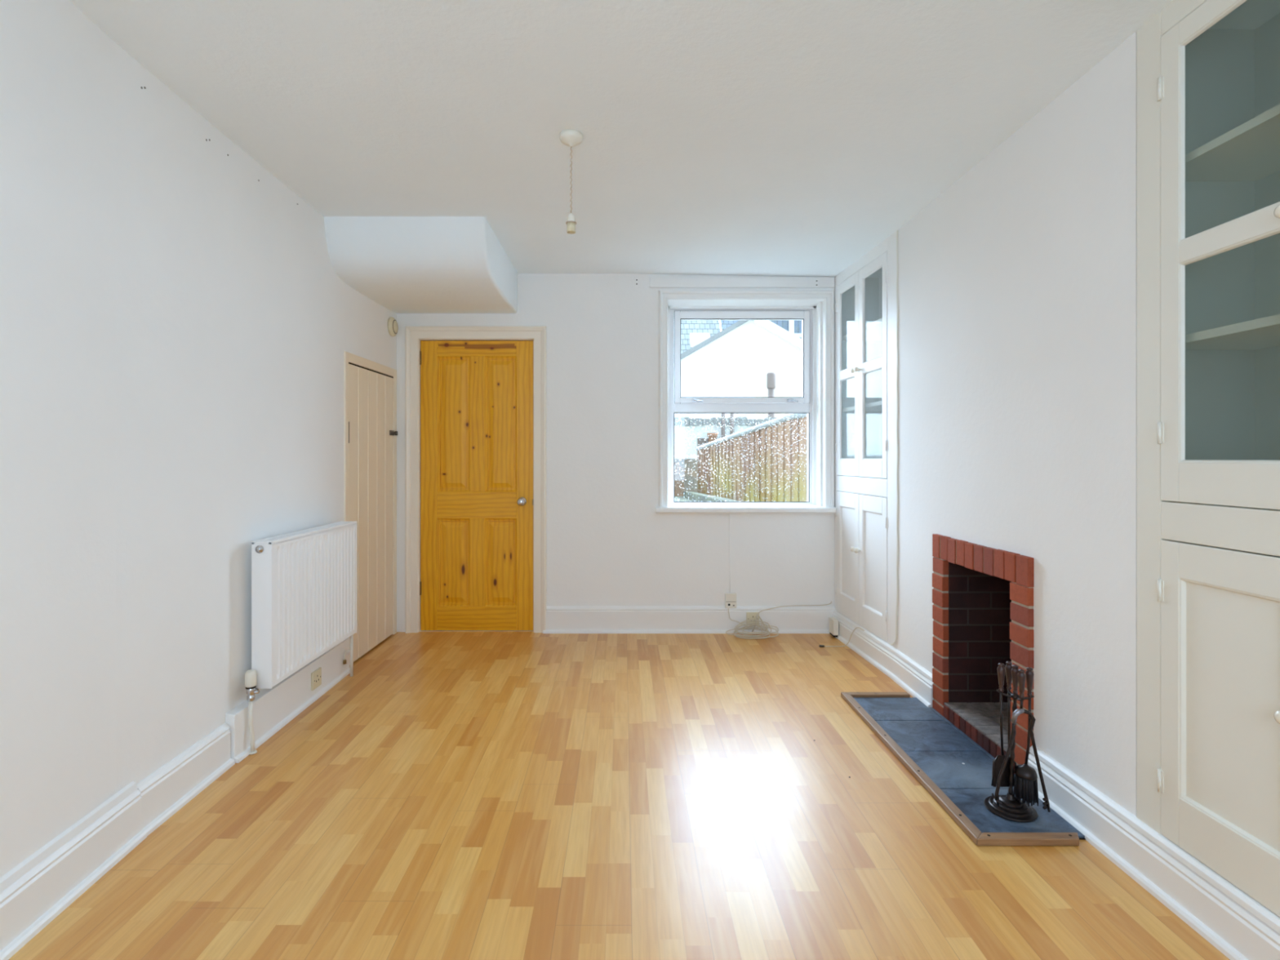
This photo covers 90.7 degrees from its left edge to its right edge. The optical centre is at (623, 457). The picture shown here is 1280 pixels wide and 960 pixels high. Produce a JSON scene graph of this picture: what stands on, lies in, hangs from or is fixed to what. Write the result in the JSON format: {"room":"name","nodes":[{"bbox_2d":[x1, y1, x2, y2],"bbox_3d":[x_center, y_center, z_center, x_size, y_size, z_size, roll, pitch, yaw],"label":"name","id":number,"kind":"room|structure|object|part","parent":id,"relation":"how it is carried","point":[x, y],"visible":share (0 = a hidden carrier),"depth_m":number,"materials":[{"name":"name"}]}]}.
{"room":"living room","nodes":[
{"label":"living room","id":0,"kind":"room"},
{"bbox_2d":[0,0,396,877],"bbox_3d":[-1.585,-0.117,1.478,0.270,2.600,5.656,0,0,0],"label":"wall","id":1,"kind":"structure","parent":0,"point":[178,322],"depth_m":1.96,"materials":[{"name":"paint"}]},
{"bbox_2d":[0,637,350,959],"bbox_3d":[-1.468,1.087,1.151,0.086,0.192,4.702,0,0,-1],"label":"baseboard","id":2,"kind":"structure","parent":1,"relation":"attached to","point":[35,891],"depth_m":1.94,"materials":[{"name":"white paint"}]},
{"bbox_2d":[244,520,356,755],"bbox_3d":[-1.484,0.761,2.972,0.111,0.842,0.925,0,0,0],"label":"radiator","id":3,"kind":"object","parent":1,"relation":"attached to","point":[304,582],"visible":1,"depth_m":2.78,"materials":[{"name":"metal"}]},
{"bbox_2d":[251,520,356,544],"bbox_3d":[-1.471,0.346,2.975,0.084,0.012,0.820,0,0,0],"label":"grille","id":4,"kind":"object","parent":3,"relation":"attached to","point":[313,532],"depth_m":2.89,"materials":[{"name":"metal"}]},
{"bbox_3d":[-1.439,0.644,2.975,0.016,0.580,0.812,0,0,0],"label":"panel","id":5,"kind":"part","parent":3,"relation":"part of","materials":[{"name":"metal"}]},
{"bbox_2d":[311,666,321,690],"bbox_3d":[-1.508,1.085,3.100,0.012,0.086,0.086,0,0,0],"label":"power socket","id":6,"kind":"object","parent":1,"relation":"attached to","point":[316,676],"visible":1,"depth_m":3.09,"materials":[{"name":"beige plastic"}]},
{"bbox_2d":[343,351,397,664],"bbox_3d":[-1.600,0.295,3.889,0.176,1.775,0.755,0,0,1],"label":"door","id":7,"kind":"structure","parent":1,"relation":"in","point":[370,387],"depth_m":3.86,"materials":[{"name":"beige paint"}]},
{"bbox_2d":[387,316,398,336],"bbox_3d":[-1.526,-0.866,4.185,0.032,0.128,0.128,0,0,0],"label":"smoke detector","id":8,"kind":"object","parent":1,"relation":"attached to","point":[393,327],"visible":1,"depth_m":4.15,"materials":[{"name":"beige plastic"}]},
{"bbox_2d":[8,631,1230,959],"bbox_3d":[-0.250,1.243,1.478,4.700,0.120,5.656,0,0,0],"label":"floor","id":9,"kind":"structure","parent":0,"point":[458,795],"depth_m":1.94,"materials":[{"name":"beige laminate"}]},
{"bbox_2d":[725,608,778,639],"bbox_3d":[0.846,1.097,4.180,0.350,0.165,0.157,0,0,0],"label":"coiled cable","id":10,"kind":"object","parent":9,"relation":"on","point":[746,627],"visible":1,"depth_m":4.17,"materials":[{"name":"white plastic"}]},
{"bbox_2d":[751,614,764,631],"bbox_3d":[0.910,1.112,4.235,0.108,0.121,0.017,0,0,13],"label":"cable tail","id":11,"kind":"object","parent":9,"relation":"on","point":[757,615],"visible":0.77,"depth_m":4.24,"materials":[{"name":"white plastic"}]},
{"bbox_2d":[818,626,864,647],"bbox_3d":[1.356,1.103,3.886,0.291,0.157,0.104,0,0,44],"label":"lead","id":12,"kind":"object","parent":9,"relation":"on","point":[822,646],"visible":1,"depth_m":3.93,"materials":[{"name":"plastic"}]},
{"bbox_2d":[840,692,1085,845],"bbox_3d":[1.261,1.171,2.526,0.376,0.023,1.208,0,0,0],"label":"hearth","id":13,"kind":"object","parent":9,"relation":"on","point":[934,750],"visible":0.9,"depth_m":2.39,"materials":[{"name":"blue stone"}]},
{"bbox_2d":[983,664,1038,822],"bbox_3d":[1.288,0.932,2.106,0.154,0.482,0.154,0,0,0],"label":"stand","id":14,"kind":"object","parent":13,"relation":"on","point":[1009,808],"visible":0.89,"depth_m":2.09,"materials":[{"name":"metal"}]},
{"bbox_2d":[991,662,1016,786],"bbox_3d":[1.274,0.899,2.126,0.081,0.415,0.027,0,0,0],"label":"shovel","id":15,"kind":"object","parent":14,"relation":"hanging from","point":[997,762],"visible":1,"depth_m":2.12,"materials":[{"name":"metal"}]},
{"bbox_3d":[1.270,0.740,2.127,0.024,0.097,0.024,0,0,0],"label":"handle","id":16,"kind":"part","parent":15,"relation":"part of","materials":[{"name":"brown wood"}]},
{"bbox_3d":[1.272,0.894,2.127,0.012,0.218,0.008,0,0,0],"label":"rod","id":17,"kind":"part","parent":15,"relation":"part of","materials":[{"name":"metal"}]},
{"bbox_2d":[1004,661,1014,773],"bbox_3d":[1.308,0.890,2.146,0.026,0.396,0.024,0,0,41],"label":"poker","id":18,"kind":"object","parent":14,"relation":"hanging from","point":[1008,667],"visible":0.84,"depth_m":2.14,"materials":[{"name":"metal"}]},
{"bbox_3d":[1.308,0.740,2.146,0.024,0.097,0.024,0,0,0],"label":"handle","id":19,"kind":"part","parent":18,"relation":"part of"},
{"bbox_3d":[1.315,0.936,2.146,0.022,0.303,0.009,0,0,0],"label":"rod","id":20,"kind":"part","parent":18,"relation":"part of","materials":[{"name":"metal"}]},
{"bbox_3d":[1.304,0.739,2.106,0.024,0.097,0.024,0,0,0],"label":"handle","id":21,"kind":"part","parent":14,"relation":"part of","materials":[{"name":"brown wood"}]},
{"bbox_3d":[1.304,0.792,2.106,0.060,0.021,0.093,0,0,-27],"label":"hook crown","id":22,"kind":"part","parent":14,"relation":"part of","materials":[{"name":"metal"}]},
{"bbox_2d":[991,669,1050,812],"bbox_3d":[1.282,0.917,2.057,0.188,0.452,0.043,0,0,0],"label":"tongs","id":23,"kind":"object","parent":14,"relation":"hanging from","point":[1021,675],"visible":1,"depth_m":2.04,"materials":[{"name":"metal"}]},
{"bbox_3d":[1.227,0.990,2.044,0.081,0.266,0.011,0,0,-6],"label":"leg","id":24,"kind":"part","parent":23,"relation":"part of","materials":[{"name":"metal"}]},
{"bbox_3d":[1.298,0.803,2.064,0.008,0.035,0.014,0,0,45],"label":"rod","id":25,"kind":"part","parent":23,"relation":"part of","materials":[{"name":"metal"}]},
{"bbox_3d":[1.300,0.740,2.066,0.024,0.097,0.024,0,0,0],"label":"handle","id":26,"kind":"part","parent":23,"relation":"part of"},
{"bbox_3d":[1.331,0.978,2.045,0.090,0.330,0.019,0,0,0],"label":"leg","id":27,"kind":"part","parent":23,"relation":"part of","materials":[{"name":"metal"}]},
{"bbox_2d":[1013,666,1038,806],"bbox_3d":[1.330,0.915,2.088,0.070,0.447,0.068,0,0,0],"label":"brush","id":28,"kind":"object","parent":14,"relation":"hanging from","point":[1025,781],"visible":1,"depth_m":2.08,"materials":[{"name":"metal"}]},
{"bbox_3d":[1.333,0.901,2.086,0.018,0.234,0.009,0,0,22],"label":"rod","id":29,"kind":"part","parent":28,"relation":"part of","materials":[{"name":"metal"}]},
{"bbox_3d":[1.338,0.740,2.085,0.024,0.097,0.024,0,0,0],"label":"handle","id":30,"kind":"part","parent":28,"relation":"part of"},
{"bbox_2d":[396,273,882,631],"bbox_3d":[0.140,-0.117,4.458,3.720,2.600,0.376,0,0,0],"label":"wall","id":31,"kind":"structure","parent":0,"point":[607,543],"depth_m":4.29,"materials":[{"name":"white paint"}]},
{"bbox_2d":[404,325,546,633],"bbox_3d":[-1.001,0.147,4.271,0.952,2.071,0.030,0,0,0],"label":"door frame","id":32,"kind":"structure","parent":31,"relation":"attached to","point":[413,334],"depth_m":4.27,"materials":[{"name":"beige paint"}]},
{"bbox_2d":[418,339,533,631],"bbox_3d":[-1.002,0.189,4.441,0.790,1.988,0.310,0,0,0],"label":"lining","id":33,"kind":"object","parent":31,"relation":"attached to","point":[420,340],"visible":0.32,"depth_m":4.29,"materials":[{"name":"beige paint"}]},
{"bbox_2d":[419,340,533,630],"bbox_3d":[-1.004,0.191,4.279,0.776,1.972,0.107,0,0,0],"label":"door","id":34,"kind":"structure","parent":33,"relation":"attached to","point":[477,396],"depth_m":4.30,"materials":[{"name":"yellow wood"}]},
{"bbox_3d":[-1.160,0.713,4.312,0.222,0.596,0.027,0,0,0],"label":"panel","id":35,"kind":"part","parent":34,"relation":"part of","materials":[{"name":"brown wood"}]},
{"bbox_3d":[-1.160,-0.229,4.312,0.222,0.920,0.027,0,0,0],"label":"panel","id":36,"kind":"part","parent":34,"relation":"part of","materials":[{"name":"brown wood"}]},
{"bbox_3d":[-1.001,-0.742,4.316,0.540,0.106,0.035,0,0,0],"label":"rail","id":37,"kind":"part","parent":34,"relation":"part of","materials":[{"name":"brown wood"}]},
{"bbox_3d":[-1.001,0.323,4.316,0.540,0.184,0.035,0,0,0],"label":"lock rail","id":38,"kind":"part","parent":34,"relation":"part of","materials":[{"name":"brown wood"}]},
{"bbox_3d":[-1.001,1.094,4.316,0.540,0.166,0.035,0,0,0],"label":"rail","id":39,"kind":"part","parent":34,"relation":"part of","materials":[{"name":"brown wood"}]},
{"bbox_3d":[-0.840,0.713,4.312,0.218,0.596,0.027,0,0,0],"label":"panel","id":40,"kind":"part","parent":34,"relation":"part of","materials":[{"name":"brown wood"}]},
{"bbox_3d":[-0.840,-0.229,4.312,0.218,0.920,0.027,0,0,0],"label":"panel","id":41,"kind":"part","parent":34,"relation":"part of","materials":[{"name":"brown wood"}]},
{"bbox_3d":[-0.693,0.298,4.262,0.060,0.060,0.072,0,0,0],"label":"knob","id":42,"kind":"part","parent":34,"relation":"part of","materials":[{"name":"silver metal"}]},
{"bbox_2d":[542,605,835,633],"bbox_3d":[0.443,1.095,4.267,1.975,0.176,0.038,0,0,0],"label":"baseboard","id":43,"kind":"structure","parent":31,"relation":"attached to","point":[559,619],"depth_m":4.26,"materials":[{"name":"white paint"}]},
{"bbox_2d":[728,513,730,593],"bbox_3d":[0.717,0.640,4.282,0.006,0.558,0.005,0,0,0],"label":"cable","id":44,"kind":"object","parent":31,"relation":"attached to","point":[729,513],"visible":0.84,"depth_m":4.28,"materials":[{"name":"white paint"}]},
{"bbox_2d":[724,593,736,608],"bbox_3d":[0.722,0.968,4.273,0.076,0.097,0.024,0,0,0],"label":"socket","id":45,"kind":"object","parent":31,"relation":"attached to","point":[730,598],"visible":1,"depth_m":4.26,"materials":[{"name":"white plastic"}]},
{"bbox_2d":[649,276,835,513],"bbox_3d":[0.799,-0.425,4.399,1.252,1.594,0.342,0,0,0],"label":"window","id":46,"kind":"structure","parent":31,"relation":"in","point":[815,308],"depth_m":4.36,"materials":[{"name":"white plastic"}]},
{"bbox_3d":[0.522,-0.404,4.477,0.075,0.024,0.022,0,0,7],"label":"handle","id":47,"kind":"part","parent":46,"relation":"part of","materials":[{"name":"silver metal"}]},
{"bbox_3d":[0.839,-0.372,4.535,1.046,1.413,0.070,0,0,0],"label":"frame","id":48,"kind":"part","parent":46,"relation":"part of","materials":[{"name":"white plastic"}]},
{"bbox_3d":[0.839,-0.001,4.522,0.966,0.638,0.004,0,0,0],"label":"pane","id":49,"kind":"part","parent":46,"relation":"part of","materials":[{"name":"clear glass"}]},
{"bbox_3d":[0.815,0.353,4.364,1.206,0.038,0.272,0,0,0],"label":"sill","id":50,"kind":"part","parent":46,"relation":"part of","materials":[{"name":"white paint"}]},
{"bbox_3d":[1.194,-0.404,4.477,0.075,0.024,0.022,0,0,7],"label":"handle","id":51,"kind":"part","parent":46,"relation":"part of","materials":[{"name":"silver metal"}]},
{"bbox_2d":[746,612,759,625],"bbox_3d":[0.868,1.085,4.258,0.086,0.086,0.012,0,0,0],"label":"power socket","id":52,"kind":"object","parent":31,"relation":"attached to","point":[749,615],"visible":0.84,"depth_m":4.25,"materials":[{"name":"beige plastic"}]},
{"bbox_2d":[755,601,831,617],"bbox_3d":[1.145,1.023,4.265,0.527,0.102,0.018,0,0,-4],"label":"cable","id":53,"kind":"object","parent":31,"relation":"attached to","point":[831,602],"visible":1,"depth_m":4.27,"materials":[{"name":"white plastic"}]},
{"bbox_2d":[829,617,838,636],"bbox_3d":[1.384,1.119,4.170,0.034,0.108,0.090,0,0,0],"label":"junction box","id":54,"kind":"object","parent":31,"relation":"attached to","point":[833,623],"visible":1,"depth_m":4.13,"materials":[{"name":"white plastic"}]},
{"bbox_2d":[69,0,1279,277],"bbox_3d":[0.000,-1.326,1.478,4.000,0.222,5.656,0,0,0],"label":"ceiling","id":55,"kind":"structure","parent":0,"point":[788,138],"depth_m":2.21,"materials":[{"name":"white paint"}]},
{"bbox_2d":[324,216,517,313],"bbox_3d":[-1.160,-1.204,3.779,0.880,0.467,1.034,0,0,0],"label":"bulkhead","id":56,"kind":"object","parent":55,"relation":"attached to","point":[405,264],"depth_m":3.37,"materials":[{"name":"white paint"}]},
{"bbox_2d":[559,128,582,234],"bbox_3d":[-0.204,-1.059,2.446,0.092,0.376,0.092,0,0,0],"label":"pendant light","id":57,"kind":"object","parent":55,"relation":"hanging from","point":[571,138],"visible":1,"depth_m":2.43,"materials":[{"name":"white plastic"}]},
{"bbox_2d":[897,31,1136,816],"bbox_3d":[1.660,-0.067,2.607,0.380,2.500,1.585,0,0,0],"label":"wall","id":58,"kind":"structure","parent":0,"point":[1017,282],"depth_m":2.20,"materials":[{"name":"white paint"}]},
{"bbox_2d":[835,231,897,648],"bbox_3d":[1.599,-0.089,3.849,0.380,2.295,0.884,0,0,-3],"label":"cupboard","id":59,"kind":"object","parent":58,"relation":"attached to","point":[866,543],"visible":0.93,"depth_m":3.87,"materials":[{"name":"white paint"}]},
{"bbox_3d":[1.445,0.608,4.069,0.014,0.580,0.240,0,0,-3],"label":"panel","id":60,"kind":"part","parent":59,"relation":"part of","materials":[{"name":"white paint"}]},
{"bbox_3d":[1.446,0.626,4.069,0.020,0.803,0.352,0,0,-3],"label":"panelled door","id":61,"kind":"part","parent":59,"relation":"part of","materials":[{"name":"white paint"}]},
{"bbox_3d":[1.446,-0.516,4.069,0.020,1.267,0.352,0,0,-3],"label":"glazed door","id":62,"kind":"part","parent":59,"relation":"part of","materials":[{"name":"white paint"}]},
{"bbox_3d":[1.427,0.568,3.863,0.038,0.032,0.032,0,0,-3],"label":"knob","id":63,"kind":"part","parent":59,"relation":"part of","materials":[{"name":"beige ceramic"}]},
{"bbox_3d":[1.427,-0.539,3.863,0.038,0.032,0.032,0,0,-3],"label":"knob","id":64,"kind":"part","parent":59,"relation":"part of","materials":[{"name":"beige ceramic"}]},
{"bbox_2d":[842,317,882,342],"bbox_3d":[1.627,-0.797,3.850,0.297,0.022,0.858,0,0,-3],"label":"shelf","id":65,"kind":"object","parent":59,"relation":"attached to","point":[873,331],"depth_m":4.03,"materials":[{"name":"paint"}]},
{"bbox_2d":[842,400,882,412],"bbox_3d":[1.627,-0.317,3.850,0.297,0.022,0.858,0,0,-3],"label":"shelf","id":66,"kind":"object","parent":59,"relation":"attached to","point":[877,406],"depth_m":4.01,"materials":[{"name":"paint"}]},
{"bbox_3d":[1.463,0.608,3.706,0.014,0.580,0.258,0,0,-3],"label":"panel","id":67,"kind":"part","parent":59,"relation":"part of","materials":[{"name":"white paint"}]},
{"bbox_3d":[1.464,0.626,3.706,0.020,0.803,0.370,0,0,-3],"label":"panelled door","id":68,"kind":"part","parent":59,"relation":"part of","materials":[{"name":"white paint"}]},
{"bbox_3d":[1.464,-0.516,3.706,0.020,1.267,0.370,0,0,-3],"label":"glazed door","id":69,"kind":"part","parent":59,"relation":"part of","materials":[{"name":"white paint"}]},
{"bbox_2d":[832,610,933,707],"bbox_3d":[1.435,1.107,3.629,0.057,0.152,1.314,0,0,-2],"label":"baseboard","id":70,"kind":"structure","parent":58,"relation":"attached to","point":[913,678],"depth_m":3.45,"materials":[{"name":"white paint"}]},
{"bbox_2d":[890,230,898,645],"bbox_3d":[1.464,-0.095,3.419,0.011,2.244,0.076,0,0,-5],"label":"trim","id":71,"kind":"structure","parent":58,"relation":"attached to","point":[897,254],"depth_m":3.39,"materials":[{"name":"paint"}]},
{"bbox_2d":[932,533,1034,773],"bbox_3d":[1.647,0.770,2.619,0.397,0.824,0.707,0,0,0],"label":"fireplace","id":72,"kind":"object","parent":58,"relation":"attached to","point":[983,596],"visible":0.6,"depth_m":2.87,"materials":[{"name":"red brick"}]},
{"bbox_2d":[1136,0,1279,917],"bbox_3d":[1.618,-0.089,1.340,0.380,2.295,0.944,0,0,0],"label":"cupboard","id":73,"kind":"object","parent":58,"relation":"attached to","point":[1208,100],"visible":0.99,"depth_m":1.69,"materials":[{"name":"paint"}]},
{"bbox_3d":[1.476,0.626,1.540,0.020,0.803,0.373,0,0,0],"label":"panelled door","id":74,"kind":"part","parent":73,"relation":"part of","materials":[{"name":"paint"}]},
{"bbox_3d":[1.476,-0.516,1.540,0.020,1.267,0.373,0,0,0],"label":"glazed door","id":75,"kind":"part","parent":73,"relation":"part of","materials":[{"name":"paint"}]},
{"bbox_3d":[1.475,0.608,1.540,0.014,0.580,0.261,0,0,0],"label":"panel","id":76,"kind":"part","parent":73,"relation":"part of","materials":[{"name":"paint"}]},
{"bbox_2d":[1186,103,1279,181],"bbox_3d":[1.647,-0.797,1.340,0.297,0.022,0.918,0,0,0],"label":"shelf","id":77,"kind":"object","parent":73,"relation":"attached to","point":[1250,151],"depth_m":1.64,"materials":[{"name":"paint"}]},
{"bbox_2d":[1186,314,1279,350],"bbox_3d":[1.647,-0.317,1.340,0.297,0.022,0.918,0,0,0],"label":"shelf","id":78,"kind":"object","parent":73,"relation":"attached to","point":[1264,333],"depth_m":1.62,"materials":[{"name":"paint"}]},
{"bbox_3d":[1.447,0.568,1.379,0.038,0.032,0.032,0,0,0],"label":"knob","id":79,"kind":"part","parent":73,"relation":"part of","materials":[{"name":"beige ceramic"}]},
{"bbox_3d":[1.447,-0.539,1.379,0.038,0.032,0.032,0,0,0],"label":"knob","id":80,"kind":"part","parent":73,"relation":"part of","materials":[{"name":"beige ceramic"}]},
{"bbox_3d":[1.660,-0.067,-0.243,0.380,2.500,2.215,0,0,0],"label":"wall","id":81,"kind":"structure","parent":0,"visible":0},
{"bbox_2d":[1027,745,1279,959],"bbox_3d":[1.449,1.107,0.533,0.042,0.152,3.466,0,0,0],"label":"baseboard","id":82,"kind":"structure","parent":81,"relation":"attached to","point":[1240,927],"depth_m":1.69,"materials":[{"name":"white paint"}]},
{"label":"outside","id":83,"kind":"structure","parent":0,"visible":0},
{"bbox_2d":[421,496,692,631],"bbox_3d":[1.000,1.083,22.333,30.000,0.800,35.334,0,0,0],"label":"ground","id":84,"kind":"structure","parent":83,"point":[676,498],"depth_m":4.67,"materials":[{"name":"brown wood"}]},
{"bbox_2d":[674,455,697,496],"bbox_3d":[-1.310,0.323,11.350,5.380,0.720,0.380,0,0,0],"label":"wall","id":85,"kind":"structure","parent":84,"relation":"on","point":[693,486],"depth_m":11.20,"materials":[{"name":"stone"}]},
{"bbox_2d":[680,320,720,353],"bbox_3d":[1.000,-3.667,30.300,14.000,8.700,5.400,0,0,0],"label":"roof","id":86,"kind":"structure","parent":84,"relation":"on","point":[693,332],"depth_m":30.12,"materials":[{"name":"tile"}]},
{"bbox_2d":[683,491,737,501],"bbox_3d":[1.258,0.583,7.949,0.170,0.200,5.919,0,0,-3],"label":"kerb","id":87,"kind":"object","parent":84,"relation":"on","point":[691,495],"visible":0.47,"depth_m":9.25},
{"bbox_2d":[674,413,777,455],"bbox_3d":[2.558,-0.187,17.035,9.116,1.950,2.730,0,0,0],"label":"outbuilding","id":88,"kind":"structure","parent":84,"relation":"on","point":[721,430],"depth_m":16.00,"materials":[{"name":"tile"}]},
{"bbox_2d":[706,432,717,442],"bbox_3d":[2.212,0.088,15.800,0.260,1.400,0.260,0,0,0],"label":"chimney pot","id":89,"kind":"object","parent":88,"relation":"on","point":[713,436],"depth_m":15.71,"materials":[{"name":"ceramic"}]},
{"bbox_2d":[674,320,801,419],"bbox_3d":[4.484,-2.166,23.460,11.000,5.699,3.480,0,0,0],"label":"house","id":90,"kind":"structure","parent":84,"relation":"on","point":[736,361],"depth_m":22.00,"materials":[{"name":"tile"}]},
{"bbox_3d":[7.133,-2.041,21.989,5.100,5.449,0.019,0,0,0],"label":"cream panel","id":91,"kind":"part","parent":90,"relation":"part of","materials":[{"name":"white paint"}]},
{"bbox_2d":[695,413,807,501],"bbox_3d":[1.472,0.128,8.176,0.070,1.110,5.665,0,0,-4],"label":"fence","id":92,"kind":"object","parent":84,"relation":"on","point":[731,448],"visible":0.55,"depth_m":7.11,"materials":[{"name":"wood"}]},
{"bbox_2d":[720,320,801,338],"bbox_3d":[9.500,-3.567,31.800,9.000,8.500,4.400,0,0,0],"label":"house","id":93,"kind":"structure","parent":84,"relation":"on","point":[793,326],"depth_m":29.90,"materials":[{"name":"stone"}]},
{"bbox_3d":[8.459,-6.499,29.825,3.600,1.620,0.150,0,0,0],"label":"dormer frame","id":94,"kind":"part","parent":93,"relation":"part of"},
{"bbox_2d":[766,372,775,417],"bbox_3d":[4.658,-1.000,20.000,0.280,3.366,0.280,0,0,0],"label":"vent pipe","id":95,"kind":"object","parent":84,"relation":"on","point":[771,376],"visible":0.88,"depth_m":19.90,"materials":[{"name":"white plastic"}]}
]}

